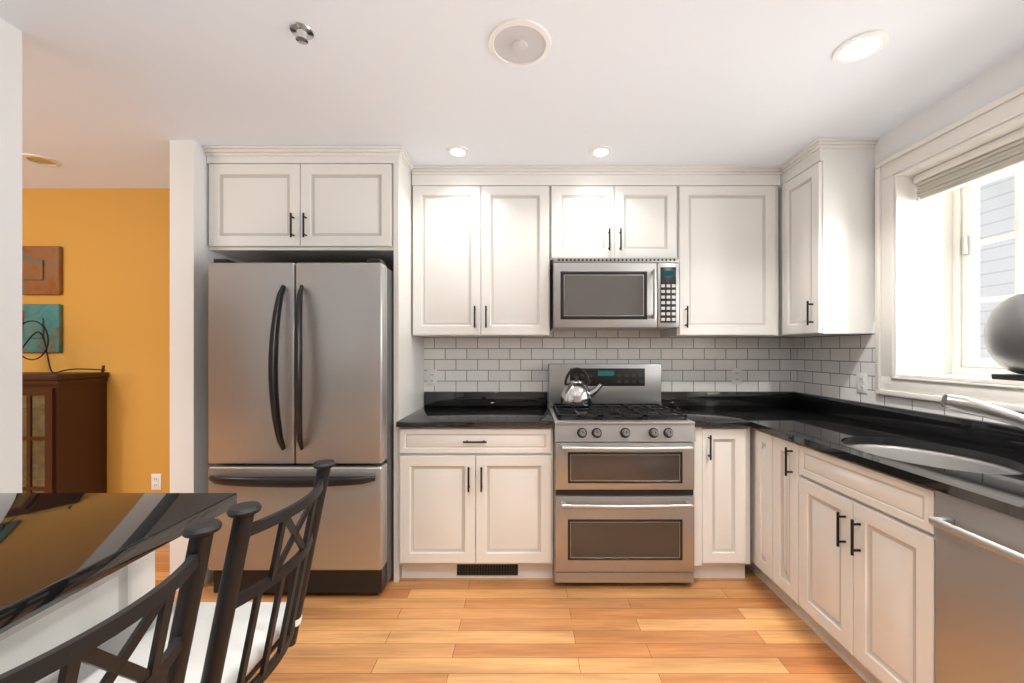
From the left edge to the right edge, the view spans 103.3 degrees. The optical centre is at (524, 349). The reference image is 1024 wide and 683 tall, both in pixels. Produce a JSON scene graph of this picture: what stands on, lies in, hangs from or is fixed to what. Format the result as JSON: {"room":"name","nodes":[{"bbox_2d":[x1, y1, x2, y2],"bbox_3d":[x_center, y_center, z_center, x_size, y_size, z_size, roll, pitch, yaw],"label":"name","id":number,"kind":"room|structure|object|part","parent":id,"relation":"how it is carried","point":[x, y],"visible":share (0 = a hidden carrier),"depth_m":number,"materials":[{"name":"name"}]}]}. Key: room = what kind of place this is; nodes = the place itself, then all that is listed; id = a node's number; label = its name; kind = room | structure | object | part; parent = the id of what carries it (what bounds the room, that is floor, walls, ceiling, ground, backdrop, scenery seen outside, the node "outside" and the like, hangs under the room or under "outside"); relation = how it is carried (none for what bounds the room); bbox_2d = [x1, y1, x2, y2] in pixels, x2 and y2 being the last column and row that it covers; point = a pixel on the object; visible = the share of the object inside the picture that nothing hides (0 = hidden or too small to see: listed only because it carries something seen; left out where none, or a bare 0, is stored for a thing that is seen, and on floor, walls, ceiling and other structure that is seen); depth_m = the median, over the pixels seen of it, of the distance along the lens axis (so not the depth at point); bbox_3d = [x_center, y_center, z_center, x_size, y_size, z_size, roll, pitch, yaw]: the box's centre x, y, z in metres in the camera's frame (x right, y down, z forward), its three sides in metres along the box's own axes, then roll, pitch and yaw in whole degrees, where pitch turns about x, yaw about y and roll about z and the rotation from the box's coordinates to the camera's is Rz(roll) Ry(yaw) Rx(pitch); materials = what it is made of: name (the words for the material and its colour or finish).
{"room":"kitchen","nodes":[
{"label":"kitchen","id":0,"kind":"room"},
{"bbox_2d":[22,189,169,492],"bbox_3d":[-3.765,0.085,2.935,3.670,2.450,0.150,0,0,0],"label":"wall","id":1,"kind":"structure","parent":0,"point":[113,299],"depth_m":2.86,"materials":[{"name":"orange paint"}]},
{"bbox_2d":[22,304,61,352],"bbox_3d":[-3.430,-0.152,2.837,0.340,0.340,0.039,0,0,0],"label":"picture","id":2,"kind":"object","parent":1,"relation":"attached to","point":[48,317],"visible":0.6,"depth_m":2.83},
{"bbox_2d":[22,246,61,294],"bbox_3d":[-3.430,-0.558,2.837,0.340,0.340,0.039,0,0,0],"label":"picture","id":3,"kind":"object","parent":1,"relation":"attached to","point":[41,270],"visible":0.81,"depth_m":2.83,"materials":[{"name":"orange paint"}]},
{"bbox_2d":[151,474,161,489],"bbox_3d":[-2.600,0.930,2.856,0.070,0.114,0.008,0,0,0],"label":"outlet","id":4,"kind":"object","parent":1,"relation":"attached to","point":[156,481],"visible":1,"depth_m":2.85,"materials":[{"name":"white plastic"}]},
{"bbox_2d":[0,18,247,590],"bbox_3d":[-1.865,0.085,0.505,0.130,2.450,4.710,0,0,0],"label":"wall","id":5,"kind":"structure","parent":0,"point":[192,256],"depth_m":2.20,"materials":[{"name":"white paint"}]},
{"bbox_2d":[155,542,865,682],"bbox_3d":[-1.700,1.335,0.505,7.800,0.050,5.010,0,0,0],"label":"floor","id":6,"kind":"structure","parent":0,"point":[751,627],"depth_m":1.86,"materials":[{"name":"brown wood"}]},
{"bbox_2d":[22,372,108,492],"bbox_3d":[-3.275,0.733,2.696,0.690,1.155,0.322,0,0,0],"label":"hutch","id":7,"kind":"object","parent":6,"relation":"on","point":[64,432],"visible":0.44,"depth_m":2.60,"materials":[{"name":"brown wood"}]},
{"bbox_2d":[22,310,105,372],"bbox_3d":[-3.146,-0.054,2.700,0.648,0.422,0.108,0,0,0],"label":"wire sculpture","id":8,"kind":"object","parent":7,"relation":"on","point":[102,369],"visible":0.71,"depth_m":2.71,"materials":[{"name":"black metal"}]},
{"bbox_2d":[0,551,154,682],"bbox_3d":[-1.367,0.868,0.616,0.860,0.884,0.872,0,0,0],"label":"base cabinet","id":9,"kind":"object","parent":6,"relation":"on","point":[71,616],"visible":0.12,"depth_m":0.83,"materials":[{"name":"white paint"}]},
{"bbox_2d":[0,493,236,633],"bbox_3d":[-1.288,0.406,-0.300,1.017,0.037,2.800,0,0,0],"label":"countertop","id":10,"kind":"structure","parent":9,"relation":"on","point":[55,548],"depth_m":0.85,"materials":[{"name":"black stone"}]},
{"bbox_2d":[0,518,221,682],"bbox_3d":[-0.710,0.793,0.500,0.461,1.039,0.350,0,0,0],"label":"bar stool","id":11,"kind":"object","parent":6,"relation":"on","point":[186,577],"visible":1,"depth_m":0.54,"materials":[{"name":"black wood"}]},
{"bbox_2d":[48,459,335,682],"bbox_3d":[-0.695,0.793,0.860,0.461,1.039,0.350,0,0,0],"label":"bar stool","id":12,"kind":"object","parent":6,"relation":"on","point":[238,637],"visible":0.88,"depth_m":0.83,"materials":[{"name":"black wood"}]},
{"bbox_2d":[208,259,393,594],"bbox_3d":[-1.198,0.415,2.416,0.907,1.790,0.828,0,0,0],"label":"refrigerator","id":13,"kind":"object","parent":6,"relation":"on","point":[300,369],"visible":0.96,"depth_m":2.10,"materials":[{"name":"grey metal"}]},
{"bbox_2d":[202,146,423,581],"bbox_3d":[-1.238,0.086,2.554,1.118,2.447,0.607,0,0,0],"label":"surround","id":14,"kind":"object","parent":6,"relation":"on","point":[310,204],"visible":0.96,"depth_m":2.29,"materials":[{"name":"white paint"}]},
{"bbox_2d":[399,427,552,577],"bbox_3d":[-0.275,0.868,2.536,0.866,0.885,0.642,0,0,0],"label":"base cabinet","id":15,"kind":"object","parent":6,"relation":"on","point":[475,502],"visible":1,"depth_m":2.25,"materials":[{"name":"white paint"}]},
{"bbox_2d":[396,392,553,426],"bbox_3d":[-0.275,0.359,2.540,0.866,0.129,0.634,0,0,0],"label":"countertop","id":16,"kind":"structure","parent":15,"relation":"on","point":[484,409],"depth_m":2.60,"materials":[{"name":"black stone"}]},
{"bbox_2d":[548,364,695,582],"bbox_3d":[0.545,0.703,2.485,0.765,1.215,0.700,0,0,0],"label":"range","id":17,"kind":"object","parent":6,"relation":"on","point":[623,476],"visible":0.94,"depth_m":2.21,"materials":[{"name":"silver metal"}]},
{"bbox_2d":[560,367,601,407],"bbox_3d":[0.363,0.237,2.630,0.268,0.249,0.208,0,0,0],"label":"kettle","id":18,"kind":"object","parent":17,"relation":"on","point":[576,393],"visible":1,"depth_m":2.57,"materials":[{"name":"silver metal"}]},
{"bbox_2d":[693,427,749,577],"bbox_3d":[1.097,0.868,2.536,0.329,0.885,0.642,0,0,0],"label":"base cabinet","id":19,"kind":"object","parent":6,"relation":"on","point":[721,492],"visible":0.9,"depth_m":2.25,"materials":[{"name":"white paint"}]},
{"bbox_2d":[745,427,752,571],"bbox_3d":[1.584,0.868,2.547,0.627,0.884,0.619,0,0,0],"label":"base cabinet","id":20,"kind":"object","parent":6,"relation":"on","point":[750,566],"depth_m":2.31,"materials":[{"name":"white paint"}]},
{"bbox_2d":[753,428,772,590],"bbox_3d":[1.584,0.868,2.159,0.627,0.884,0.158,0,0,0],"label":"base cabinet","id":21,"kind":"object","parent":6,"relation":"on","point":[762,441],"depth_m":2.17,"materials":[{"name":"white paint"}]},
{"bbox_2d":[773,435,935,638],"bbox_3d":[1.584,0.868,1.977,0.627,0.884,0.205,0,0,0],"label":"base cabinet","id":22,"kind":"object","parent":6,"relation":"on","point":[842,559],"depth_m":1.58,"materials":[{"name":"white paint"}]},
{"bbox_2d":[661,392,1023,519],"bbox_3d":[1.415,0.461,1.258,0.964,0.331,3.197,0,0,0],"label":"countertop","id":23,"kind":"structure","parent":22,"relation":"on","point":[981,463],"depth_m":1.81,"materials":[{"name":"black stone"}]},
{"bbox_2d":[941,394,1023,428],"bbox_3d":[1.660,0.275,1.324,0.345,0.237,0.295,0,0,0],"label":"faucet","id":24,"kind":"object","parent":23,"relation":"on","point":[969,405],"visible":1,"depth_m":1.39,"materials":[{"name":"silver metal"}]},
{"bbox_2d":[928,490,1023,682],"bbox_3d":[1.535,0.870,0.955,0.670,0.881,0.596,0,0,0],"label":"dishwasher","id":25,"kind":"object","parent":6,"relation":"on","point":[979,593],"visible":0.96,"depth_m":1.13,"materials":[{"name":"grey metal"}]},
{"bbox_2d":[0,0,1023,188],"bbox_3d":[-1.700,-1.180,0.505,7.800,0.080,5.010,0,0,0],"label":"ceiling","id":26,"kind":"structure","parent":0,"point":[118,94],"depth_m":1.69,"materials":[{"name":"white paint"}]},
{"bbox_2d":[22,153,61,166],"bbox_3d":[-2.900,-1.135,2.430,0.164,0.008,0.164,0,0,0],"label":"recessed light","id":27,"kind":"object","parent":26,"relation":"in","point":[37,159],"visible":0.9,"depth_m":2.43,"materials":[{"name":"white plastic"}]},
{"bbox_2d":[289,22,313,44],"bbox_3d":[-0.797,-1.121,1.447,0.080,0.036,0.080,0,0,0],"label":"sprinkler","id":28,"kind":"object","parent":26,"relation":"attached to","point":[303,33],"visible":1,"depth_m":1.44,"materials":[{"name":"silver metal"}]},
{"bbox_2d":[447,145,468,156],"bbox_3d":[-0.384,-1.135,2.320,0.128,0.008,0.128,0,0,0],"label":"recessed light","id":29,"kind":"object","parent":26,"relation":"in","point":[458,151],"visible":1,"depth_m":2.32,"materials":[{"name":"white glass"}]},
{"bbox_2d":[488,18,550,67],"bbox_3d":[-0.020,-1.131,1.510,0.236,0.016,0.236,0,0,0],"label":"ceiling speaker","id":30,"kind":"object","parent":26,"relation":"attached to","point":[520,43],"visible":1,"depth_m":1.50,"materials":[{"name":"white plastic"}]},
{"bbox_2d":[590,145,611,156],"bbox_3d":[0.435,-1.135,2.320,0.128,0.008,0.128,0,0,0],"label":"recessed light","id":31,"kind":"object","parent":26,"relation":"in","point":[600,151],"visible":1,"depth_m":2.32,"materials":[{"name":"white glass"}]},
{"bbox_2d":[832,30,889,63],"bbox_3d":[1.260,-1.135,1.524,0.168,0.008,0.168,0,0,0],"label":"recessed light","id":32,"kind":"object","parent":26,"relation":"in","point":[861,46],"visible":1,"depth_m":1.52,"materials":[{"name":"white glass"}]},
{"bbox_2d":[874,51,1023,413],"bbox_3d":[2.080,0.085,0.505,0.360,2.450,4.710,0,0,0],"label":"wall","id":33,"kind":"structure","parent":0,"point":[999,81],"depth_m":1.80,"materials":[{"name":"white paint"}]},
{"bbox_2d":[764,138,878,336],"bbox_3d":[1.731,-0.614,2.511,0.332,1.047,0.691,0,0,0],"label":"upper cabinet","id":34,"kind":"object","parent":33,"relation":"attached to","point":[826,239],"visible":0.94,"depth_m":2.20,"materials":[{"name":"white paint"}]},
{"bbox_2d":[856,373,866,393],"bbox_3d":[1.887,0.185,2.270,0.008,0.114,0.070,0,0,0],"label":"electrical outlet","id":35,"kind":"object","parent":33,"relation":"attached to","point":[861,382],"visible":1,"depth_m":2.27,"materials":[{"name":"white plastic"}]},
{"bbox_2d":[793,322,1023,426],"bbox_3d":[1.895,0.138,1.260,0.008,0.575,3.200,0,0,0],"label":"backsplash","id":36,"kind":"structure","parent":33,"relation":"attached to","point":[830,366],"depth_m":2.40,"materials":[{"name":"white tile"}]},
{"bbox_2d":[875,86,1023,412],"bbox_3d":[2.050,-0.379,1.548,0.360,1.228,1.234,0,0,0],"label":"window","id":37,"kind":"structure","parent":33,"relation":"in","point":[923,345],"depth_m":2.05,"materials":[{"name":"white wood"}]},
{"bbox_2d":[913,127,1023,313],"bbox_3d":[1.982,-0.528,1.548,0.065,0.699,0.996,0,0,0],"label":"window shade","id":38,"kind":"object","parent":37,"relation":"attached to","point":[998,155],"visible":0.9,"depth_m":1.79,"materials":[{"name":"white fabric"}]},
{"bbox_3d":[2.194,-0.379,1.548,0.062,1.000,1.010,0,0,0],"label":"window sash","id":39,"kind":"part","parent":37,"relation":"part of","materials":[{"name":"white wood"}]},
{"bbox_2d":[983,293,1023,380],"bbox_3d":[2.005,-0.054,1.615,0.136,0.352,0.290,0,0,0],"label":"sculpture","id":40,"kind":"object","parent":37,"relation":"on","point":[1003,334],"visible":1,"depth_m":1.64,"materials":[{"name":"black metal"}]},
{"bbox_3d":[0.135,0.085,2.935,4.130,2.450,0.150,0,0,0],"label":"wall","id":41,"kind":"structure","parent":0,"visible":0},
{"bbox_2d":[427,370,436,385],"bbox_3d":[-0.654,0.195,2.846,0.070,0.114,0.008,0,0,0],"label":"electrical outlet","id":42,"kind":"object","parent":41,"relation":"attached to","point":[431,377],"visible":1,"depth_m":2.85,"materials":[{"name":"white plastic"}]},
{"bbox_2d":[411,170,550,336],"bbox_3d":[-0.276,-0.600,2.694,0.864,1.020,0.327,0,0,0],"label":"upper cabinet","id":43,"kind":"object","parent":41,"relation":"attached to","point":[490,243],"depth_m":2.53,"materials":[{"name":"white paint"}]},
{"bbox_2d":[424,330,792,406],"bbox_3d":[0.589,0.138,2.855,2.601,0.575,0.008,0,0,0],"label":"backsplash","id":44,"kind":"structure","parent":41,"relation":"attached to","point":[520,364],"depth_m":2.85,"materials":[{"name":"white tile"}]},
{"bbox_2d":[551,170,682,264],"bbox_3d":[0.557,-0.839,2.694,0.795,0.542,0.327,0,0,0],"label":"upper cabinet","id":45,"kind":"object","parent":41,"relation":"attached to","point":[595,213],"depth_m":2.53,"materials":[{"name":"white paint"}]},
{"bbox_2d":[550,258,678,330],"bbox_3d":[0.557,-0.350,2.636,0.763,0.428,0.442,0,0,0],"label":"microwave","id":46,"kind":"object","parent":45,"relation":"attached to","point":[614,294],"visible":1,"depth_m":2.46,"materials":[{"name":"silver metal"}]},
{"bbox_2d":[661,170,780,336],"bbox_3d":[1.277,-0.600,2.694,0.636,1.020,0.327,0,0,0],"label":"upper cabinet","id":47,"kind":"object","parent":41,"relation":"attached to","point":[728,271],"depth_m":2.53,"materials":[{"name":"white paint"}]},
{"bbox_2d":[732,368,741,383],"bbox_3d":[1.490,0.185,2.846,0.070,0.114,0.008,0,0,0],"label":"electrical outlet","id":48,"kind":"object","parent":41,"relation":"attached to","point":[736,375],"visible":1,"depth_m":2.85,"materials":[{"name":"white plastic"}]},
{"label":"outside","id":49,"kind":"structure","parent":0,"visible":0},
{"bbox_2d":[979,173,1014,357],"bbox_3d":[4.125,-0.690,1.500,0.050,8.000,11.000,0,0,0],"label":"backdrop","id":50,"kind":"structure","parent":49,"point":[1003,201],"depth_m":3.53,"materials":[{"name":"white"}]}
]}

